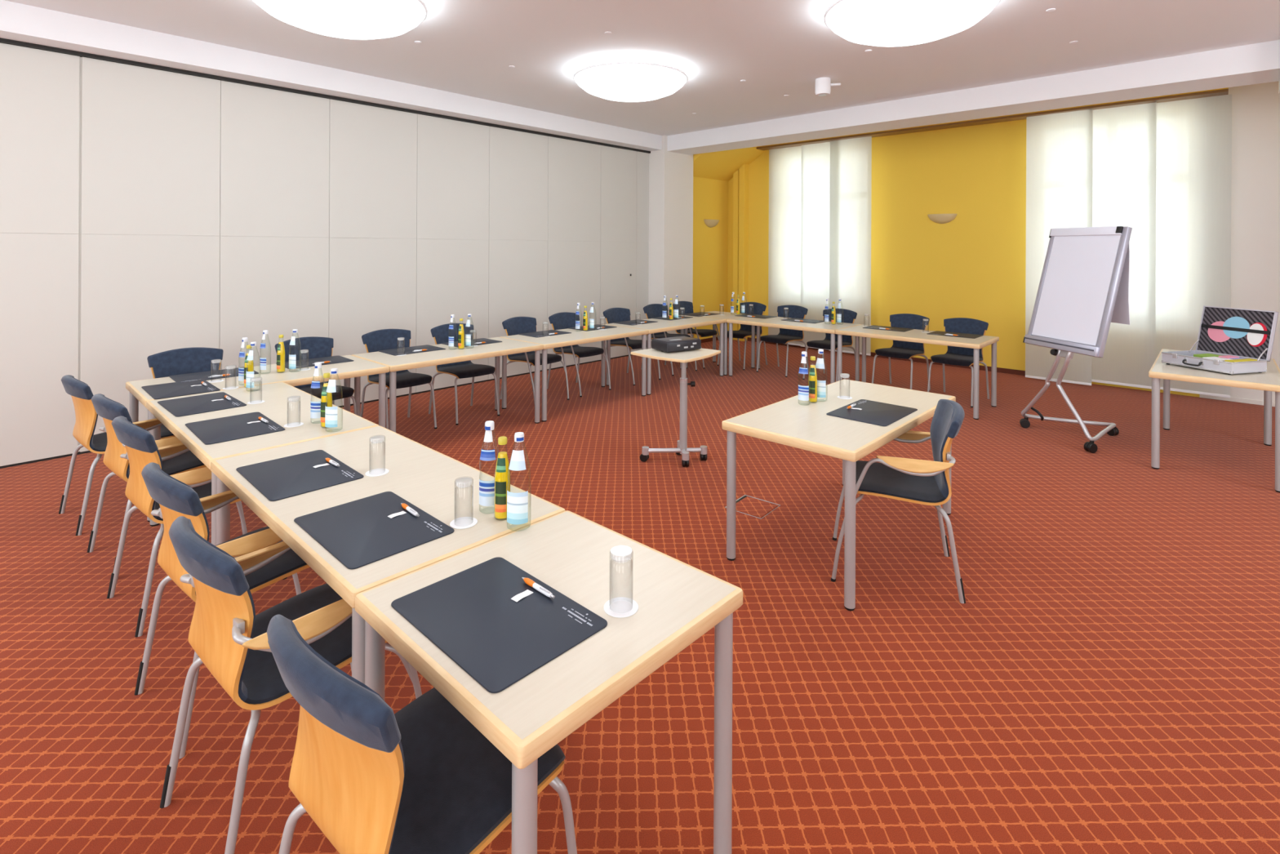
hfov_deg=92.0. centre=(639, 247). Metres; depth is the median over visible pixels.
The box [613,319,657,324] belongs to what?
desk mat
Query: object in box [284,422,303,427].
coaster
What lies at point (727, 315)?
table
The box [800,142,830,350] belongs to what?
curtain
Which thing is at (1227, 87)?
trim
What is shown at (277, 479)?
desk mat
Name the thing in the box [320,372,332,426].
juice bottle
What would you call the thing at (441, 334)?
chair
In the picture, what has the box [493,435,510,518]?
juice bottle
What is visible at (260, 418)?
ballpoint pen
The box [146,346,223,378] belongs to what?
chair
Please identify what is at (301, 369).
coaster
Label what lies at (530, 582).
ballpoint pen
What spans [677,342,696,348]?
socket
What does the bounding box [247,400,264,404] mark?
coaster
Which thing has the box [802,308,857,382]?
chair
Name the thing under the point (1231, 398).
baseboard
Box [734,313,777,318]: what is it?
desk mat
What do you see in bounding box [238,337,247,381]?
water bottle
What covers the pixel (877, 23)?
ceiling lamp
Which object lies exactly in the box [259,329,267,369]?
water bottle
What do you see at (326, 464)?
paper slip
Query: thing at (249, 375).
water bottle
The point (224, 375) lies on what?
ballpoint pen
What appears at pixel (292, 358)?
water bottle
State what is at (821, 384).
water bottle
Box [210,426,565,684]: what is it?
table
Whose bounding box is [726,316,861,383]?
table
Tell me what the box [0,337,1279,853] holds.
floor
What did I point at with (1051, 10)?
recessed light
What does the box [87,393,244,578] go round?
armchair
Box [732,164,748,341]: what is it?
column
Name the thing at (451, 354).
table
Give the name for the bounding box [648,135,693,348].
column
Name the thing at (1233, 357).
card stack
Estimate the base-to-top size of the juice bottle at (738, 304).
0.284 m
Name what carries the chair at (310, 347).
on the floor
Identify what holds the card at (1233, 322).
in the case
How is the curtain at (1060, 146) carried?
hanging from the rail
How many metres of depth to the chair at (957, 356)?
7.17 m
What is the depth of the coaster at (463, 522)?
2.14 m
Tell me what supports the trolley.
on the floor
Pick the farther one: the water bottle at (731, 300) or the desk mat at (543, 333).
the water bottle at (731, 300)
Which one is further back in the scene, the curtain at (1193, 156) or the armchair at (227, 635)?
the curtain at (1193, 156)
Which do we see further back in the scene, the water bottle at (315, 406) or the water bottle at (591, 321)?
the water bottle at (591, 321)
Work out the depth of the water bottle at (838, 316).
7.80 m
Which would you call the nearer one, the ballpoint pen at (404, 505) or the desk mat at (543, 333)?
the ballpoint pen at (404, 505)
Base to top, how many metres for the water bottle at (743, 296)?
0.322 m
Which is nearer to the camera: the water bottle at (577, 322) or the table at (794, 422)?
the table at (794, 422)
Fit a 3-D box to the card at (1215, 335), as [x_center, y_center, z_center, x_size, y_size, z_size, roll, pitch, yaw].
[4.865,0.706,5.187,0.045,0.173,0.177,0,0,-17]
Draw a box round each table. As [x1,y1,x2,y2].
[125,355,389,521]
[146,382,379,545]
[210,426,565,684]
[351,337,542,432]
[355,510,742,853]
[500,324,648,422]
[605,315,725,395]
[684,311,755,375]
[721,378,955,610]
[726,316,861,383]
[835,324,999,419]
[1148,348,1279,493]
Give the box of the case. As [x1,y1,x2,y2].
[1161,305,1278,374]
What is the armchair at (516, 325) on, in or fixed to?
on the floor
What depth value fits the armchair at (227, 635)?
1.75 m
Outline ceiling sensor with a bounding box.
[814,77,840,96]
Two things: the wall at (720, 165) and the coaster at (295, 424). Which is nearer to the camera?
the coaster at (295, 424)
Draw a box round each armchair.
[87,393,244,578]
[106,415,287,636]
[134,462,310,759]
[160,515,422,853]
[499,316,569,402]
[546,311,611,396]
[602,307,660,385]
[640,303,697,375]
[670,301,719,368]
[831,399,965,603]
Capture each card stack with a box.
[1193,353,1222,357]
[1203,356,1231,360]
[1218,355,1239,358]
[1224,358,1259,362]
[1229,357,1244,359]
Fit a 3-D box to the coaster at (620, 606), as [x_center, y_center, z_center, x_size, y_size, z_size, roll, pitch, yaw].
[-0.050,0.958,1.648,0.092,0.002,0.093,0,0,43]
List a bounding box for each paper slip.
[312,462,328,467]
[387,511,405,518]
[511,589,533,601]
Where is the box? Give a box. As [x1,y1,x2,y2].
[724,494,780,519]
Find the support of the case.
on the table at (1268, 381)
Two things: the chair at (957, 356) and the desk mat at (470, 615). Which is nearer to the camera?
the desk mat at (470, 615)
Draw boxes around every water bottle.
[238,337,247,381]
[245,342,256,387]
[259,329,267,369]
[288,328,297,368]
[310,362,321,418]
[324,368,337,427]
[448,314,454,346]
[465,313,471,346]
[479,420,495,506]
[506,431,528,524]
[575,302,580,328]
[589,302,594,328]
[662,295,666,317]
[673,295,678,317]
[730,292,734,312]
[741,292,745,312]
[798,351,808,400]
[815,349,826,397]
[824,298,829,321]
[836,298,841,322]
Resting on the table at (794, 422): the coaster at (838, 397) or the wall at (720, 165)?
the coaster at (838, 397)
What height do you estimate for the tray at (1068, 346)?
0.092 m
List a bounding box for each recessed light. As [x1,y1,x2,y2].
[1045,8,1055,12]
[1069,40,1077,44]
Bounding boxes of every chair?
[58,374,175,535]
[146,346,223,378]
[266,614,577,853]
[274,336,356,414]
[360,328,436,429]
[428,323,499,425]
[716,302,767,369]
[756,305,808,377]
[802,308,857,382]
[871,313,930,390]
[927,317,989,407]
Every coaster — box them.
[208,379,223,382]
[222,386,239,389]
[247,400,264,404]
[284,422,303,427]
[297,368,311,370]
[365,468,388,476]
[449,516,477,528]
[604,596,638,617]
[837,395,852,399]
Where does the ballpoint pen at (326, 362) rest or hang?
on the desk mat at (334, 359)
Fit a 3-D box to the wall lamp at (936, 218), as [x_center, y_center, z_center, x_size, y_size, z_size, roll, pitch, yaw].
[4.450,-0.422,9.148,0.410,0.142,0.127,0,0,43]
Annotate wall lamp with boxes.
[703,219,719,227]
[927,213,956,223]
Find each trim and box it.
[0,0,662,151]
[0,37,650,468]
[757,87,1228,146]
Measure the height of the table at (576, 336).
0.766 m
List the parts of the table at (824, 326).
leg, leg, leg, leg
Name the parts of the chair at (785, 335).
leg, leg, leg, leg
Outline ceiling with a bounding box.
[4,0,1279,135]
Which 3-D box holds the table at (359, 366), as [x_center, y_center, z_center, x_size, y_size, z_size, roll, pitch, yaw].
[-2.805,1.329,4.638,0.768,0.766,1.539,0,0,43]
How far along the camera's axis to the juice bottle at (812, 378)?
3.84 m
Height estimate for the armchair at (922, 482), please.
0.913 m
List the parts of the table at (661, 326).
leg, leg, leg, leg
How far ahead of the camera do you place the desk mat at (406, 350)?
5.70 m
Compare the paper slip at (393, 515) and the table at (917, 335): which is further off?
the table at (917, 335)
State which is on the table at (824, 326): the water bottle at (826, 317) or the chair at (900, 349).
the water bottle at (826, 317)
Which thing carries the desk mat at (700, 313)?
on the table at (727, 315)
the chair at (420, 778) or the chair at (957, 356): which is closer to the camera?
the chair at (420, 778)
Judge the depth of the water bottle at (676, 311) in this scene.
8.25 m
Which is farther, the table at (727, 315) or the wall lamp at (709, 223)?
the wall lamp at (709, 223)
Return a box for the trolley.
[631,348,720,466]
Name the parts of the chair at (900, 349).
leg, leg, leg, leg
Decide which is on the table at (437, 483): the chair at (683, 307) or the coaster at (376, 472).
the coaster at (376, 472)
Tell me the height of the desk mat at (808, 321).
0.005 m
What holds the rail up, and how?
attached to the wall at (972, 264)
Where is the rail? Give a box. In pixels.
[756,88,1228,150]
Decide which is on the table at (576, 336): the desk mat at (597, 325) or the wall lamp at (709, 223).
the desk mat at (597, 325)
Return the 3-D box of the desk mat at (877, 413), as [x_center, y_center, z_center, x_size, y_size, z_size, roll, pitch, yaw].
[1.365,0.964,3.629,0.349,0.005,0.496,0,0,43]
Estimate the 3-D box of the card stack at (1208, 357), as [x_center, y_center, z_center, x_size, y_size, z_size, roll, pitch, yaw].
[4.584,0.911,4.909,0.135,0.062,0.125,0,0,-15]
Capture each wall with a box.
[0,43,728,466]
[693,146,765,181]
[727,81,1279,402]
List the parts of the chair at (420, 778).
leg, leg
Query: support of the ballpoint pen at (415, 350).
on the desk mat at (406, 350)
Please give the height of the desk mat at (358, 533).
0.005 m
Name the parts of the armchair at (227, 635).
leg, armrest, leg, armrest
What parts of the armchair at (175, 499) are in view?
leg, leg, armrest, armrest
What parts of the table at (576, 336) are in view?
leg, leg, leg, leg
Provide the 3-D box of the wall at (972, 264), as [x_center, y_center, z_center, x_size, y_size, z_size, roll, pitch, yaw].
[5.494,-0.223,8.479,10.530,3.950,0.320,0,0,43]
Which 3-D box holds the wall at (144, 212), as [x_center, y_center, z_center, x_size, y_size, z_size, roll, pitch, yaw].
[-2.912,-0.264,7.043,0.200,3.950,13.850,0,0,43]
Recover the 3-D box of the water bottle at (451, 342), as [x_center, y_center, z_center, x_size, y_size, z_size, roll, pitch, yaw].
[-1.751,0.790,5.779,0.072,0.323,0.072,0,0,37]
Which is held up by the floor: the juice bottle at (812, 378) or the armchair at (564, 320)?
the armchair at (564, 320)
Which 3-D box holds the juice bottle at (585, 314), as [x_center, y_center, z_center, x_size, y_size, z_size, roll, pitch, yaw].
[-0.627,0.814,7.110,0.056,0.284,0.057,0,0,43]
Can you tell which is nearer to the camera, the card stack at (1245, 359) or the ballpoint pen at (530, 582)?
the ballpoint pen at (530, 582)
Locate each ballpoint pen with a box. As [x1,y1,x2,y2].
[208,373,231,377]
[257,416,268,422]
[312,360,330,364]
[324,457,339,466]
[400,502,419,516]
[412,349,427,351]
[521,577,555,598]
[846,403,856,408]
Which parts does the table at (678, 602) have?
leg, leg, leg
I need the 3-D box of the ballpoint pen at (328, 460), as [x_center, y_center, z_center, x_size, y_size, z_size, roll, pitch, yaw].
[-1.350,0.939,2.712,0.146,0.019,0.016,0,0,41]
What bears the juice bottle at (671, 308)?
on the desk mat at (667, 317)
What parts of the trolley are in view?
post, knob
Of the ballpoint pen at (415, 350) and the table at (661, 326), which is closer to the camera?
the ballpoint pen at (415, 350)
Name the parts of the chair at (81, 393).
leg, leg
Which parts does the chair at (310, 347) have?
leg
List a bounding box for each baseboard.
[700,336,1025,375]
[1199,394,1275,406]
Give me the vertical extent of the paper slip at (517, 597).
0.004 m
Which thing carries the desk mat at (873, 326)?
on the table at (917, 335)
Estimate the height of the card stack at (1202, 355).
0.056 m
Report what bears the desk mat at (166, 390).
on the table at (359, 366)
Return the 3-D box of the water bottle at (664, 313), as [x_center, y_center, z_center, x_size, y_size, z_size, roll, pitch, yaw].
[0.334,0.800,8.217,0.072,0.323,0.072,0,0,43]
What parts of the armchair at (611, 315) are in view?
leg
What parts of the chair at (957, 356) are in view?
leg, leg, leg, leg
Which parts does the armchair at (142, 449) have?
leg, leg, armrest, armrest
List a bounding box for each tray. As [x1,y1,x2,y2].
[631,350,720,363]
[1022,333,1099,357]
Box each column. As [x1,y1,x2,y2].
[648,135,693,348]
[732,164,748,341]
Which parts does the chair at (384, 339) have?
leg, leg, leg, leg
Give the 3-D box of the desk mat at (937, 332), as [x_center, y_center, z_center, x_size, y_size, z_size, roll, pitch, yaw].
[3.519,0.975,6.912,0.496,0.005,0.349,0,0,44]
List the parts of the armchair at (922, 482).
armrest, armrest, leg, leg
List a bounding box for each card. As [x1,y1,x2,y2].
[1207,320,1230,342]
[1222,316,1249,338]
[1246,322,1267,346]
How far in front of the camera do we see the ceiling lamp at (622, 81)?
6.05 m
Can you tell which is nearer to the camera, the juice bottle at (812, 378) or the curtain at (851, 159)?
the juice bottle at (812, 378)
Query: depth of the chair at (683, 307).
9.25 m
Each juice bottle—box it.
[244,344,253,386]
[276,334,284,372]
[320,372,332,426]
[457,318,464,348]
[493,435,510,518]
[582,306,587,330]
[669,297,673,319]
[736,294,740,314]
[808,355,817,401]
[831,302,835,324]
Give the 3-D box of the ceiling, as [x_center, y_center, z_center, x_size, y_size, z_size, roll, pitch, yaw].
[0.193,-1.863,2.476,10.300,0.120,11.600,0,0,43]
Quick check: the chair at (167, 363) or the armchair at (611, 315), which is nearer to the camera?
the chair at (167, 363)
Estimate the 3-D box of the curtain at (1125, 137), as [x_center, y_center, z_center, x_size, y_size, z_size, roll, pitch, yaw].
[5.912,-0.019,7.609,0.670,3.426,0.013,0,0,43]
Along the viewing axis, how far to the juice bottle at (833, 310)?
7.79 m
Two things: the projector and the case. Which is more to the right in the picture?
the case
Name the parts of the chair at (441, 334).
leg, leg, leg, leg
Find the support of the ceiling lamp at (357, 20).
attached to the ceiling
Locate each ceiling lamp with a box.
[252,0,427,39]
[573,61,688,102]
[823,0,1000,46]
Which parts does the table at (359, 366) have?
leg, leg, leg, leg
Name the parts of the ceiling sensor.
arm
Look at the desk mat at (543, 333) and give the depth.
6.82 m
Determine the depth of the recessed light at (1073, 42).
5.36 m
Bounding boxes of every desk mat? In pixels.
[141,378,220,399]
[157,391,246,417]
[168,367,258,382]
[185,412,284,444]
[235,449,364,501]
[275,355,354,368]
[293,491,453,568]
[378,344,445,355]
[391,556,607,693]
[440,337,502,346]
[517,329,571,337]
[568,324,617,331]
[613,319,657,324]
[651,315,693,319]
[680,311,719,316]
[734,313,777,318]
[782,317,824,323]
[826,399,917,426]
[862,324,913,332]
[927,330,982,338]
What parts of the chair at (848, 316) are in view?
leg, leg, leg, leg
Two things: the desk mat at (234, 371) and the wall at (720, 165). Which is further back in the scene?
the wall at (720, 165)
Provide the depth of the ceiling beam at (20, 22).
5.89 m
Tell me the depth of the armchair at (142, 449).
2.85 m
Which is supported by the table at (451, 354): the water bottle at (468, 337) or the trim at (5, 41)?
the water bottle at (468, 337)
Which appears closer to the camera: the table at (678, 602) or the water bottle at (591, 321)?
the table at (678, 602)
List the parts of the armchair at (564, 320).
leg, leg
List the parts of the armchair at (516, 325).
leg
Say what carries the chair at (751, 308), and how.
on the floor
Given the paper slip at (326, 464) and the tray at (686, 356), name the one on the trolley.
the tray at (686, 356)
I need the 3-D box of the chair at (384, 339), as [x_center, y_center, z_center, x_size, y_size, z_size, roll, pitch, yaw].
[-2.304,1.260,5.887,0.608,0.913,0.503,0,0,43]
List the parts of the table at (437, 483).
leg, leg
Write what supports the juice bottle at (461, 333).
on the table at (451, 354)
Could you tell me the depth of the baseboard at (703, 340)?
9.35 m
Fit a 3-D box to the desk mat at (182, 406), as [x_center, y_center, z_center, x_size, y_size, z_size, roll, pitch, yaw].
[-2.652,0.944,3.742,0.496,0.005,0.349,0,0,42]
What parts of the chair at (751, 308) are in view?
leg, leg, leg, leg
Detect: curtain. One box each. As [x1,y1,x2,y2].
[768,146,801,346]
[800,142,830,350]
[828,136,871,355]
[1025,109,1093,385]
[1091,102,1156,389]
[1155,93,1231,397]
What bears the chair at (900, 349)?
on the floor
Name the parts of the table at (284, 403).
leg, leg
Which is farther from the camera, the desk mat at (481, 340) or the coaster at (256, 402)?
the desk mat at (481, 340)
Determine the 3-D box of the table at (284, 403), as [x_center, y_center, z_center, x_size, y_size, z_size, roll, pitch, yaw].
[-2.223,1.332,3.566,1.539,0.766,0.768,0,0,43]
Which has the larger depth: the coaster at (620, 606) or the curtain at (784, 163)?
the curtain at (784, 163)
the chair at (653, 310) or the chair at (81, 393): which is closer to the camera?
the chair at (81, 393)
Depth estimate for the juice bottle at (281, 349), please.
4.67 m
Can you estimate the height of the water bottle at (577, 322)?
0.323 m
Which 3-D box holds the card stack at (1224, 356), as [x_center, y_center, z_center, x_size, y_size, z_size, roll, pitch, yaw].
[4.732,0.908,4.970,0.125,0.068,0.068,0,0,-15]
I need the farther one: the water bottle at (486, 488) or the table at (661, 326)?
the table at (661, 326)
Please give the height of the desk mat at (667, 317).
0.005 m
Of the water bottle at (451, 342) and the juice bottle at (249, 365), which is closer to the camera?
the juice bottle at (249, 365)
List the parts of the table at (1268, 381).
leg, leg, leg, leg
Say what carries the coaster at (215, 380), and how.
on the table at (359, 366)
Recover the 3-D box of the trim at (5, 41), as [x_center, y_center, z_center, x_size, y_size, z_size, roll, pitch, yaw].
[-3.736,0.056,6.066,0.130,3.303,11.300,0,0,43]
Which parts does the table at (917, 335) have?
leg, leg, leg, leg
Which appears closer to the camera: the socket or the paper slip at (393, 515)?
the paper slip at (393, 515)
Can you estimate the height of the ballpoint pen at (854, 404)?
0.019 m
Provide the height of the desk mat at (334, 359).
0.005 m
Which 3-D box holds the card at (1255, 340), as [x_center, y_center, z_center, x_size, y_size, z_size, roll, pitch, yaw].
[4.934,0.697,4.946,0.050,0.191,0.131,0,0,-17]
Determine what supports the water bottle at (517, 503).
on the table at (437, 483)
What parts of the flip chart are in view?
foot lever, rail, knob, rail, clamp lever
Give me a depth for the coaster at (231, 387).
4.15 m
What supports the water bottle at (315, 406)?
on the table at (284, 403)
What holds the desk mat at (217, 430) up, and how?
on the table at (284, 403)
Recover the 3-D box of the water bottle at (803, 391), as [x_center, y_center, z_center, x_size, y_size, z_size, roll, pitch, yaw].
[1.010,0.803,3.802,0.072,0.323,0.072,0,0,37]
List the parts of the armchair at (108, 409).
leg, leg, armrest, armrest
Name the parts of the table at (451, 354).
leg, leg, leg, leg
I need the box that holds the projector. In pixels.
[651,335,701,352]
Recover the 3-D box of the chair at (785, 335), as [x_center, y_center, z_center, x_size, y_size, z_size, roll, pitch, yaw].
[2.004,1.281,8.653,0.608,0.913,0.503,0,0,-45]
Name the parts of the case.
handle, handle mount, edge trim, lid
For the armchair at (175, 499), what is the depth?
2.25 m
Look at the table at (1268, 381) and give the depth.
4.86 m
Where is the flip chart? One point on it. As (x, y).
(1083, 287)
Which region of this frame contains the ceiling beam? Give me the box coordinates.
[666,40,1279,155]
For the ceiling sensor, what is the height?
0.172 m
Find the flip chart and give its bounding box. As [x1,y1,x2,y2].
[1019,226,1132,453]
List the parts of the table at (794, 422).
leg, leg, leg, leg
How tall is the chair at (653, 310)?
0.913 m
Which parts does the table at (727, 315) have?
leg, leg, leg, leg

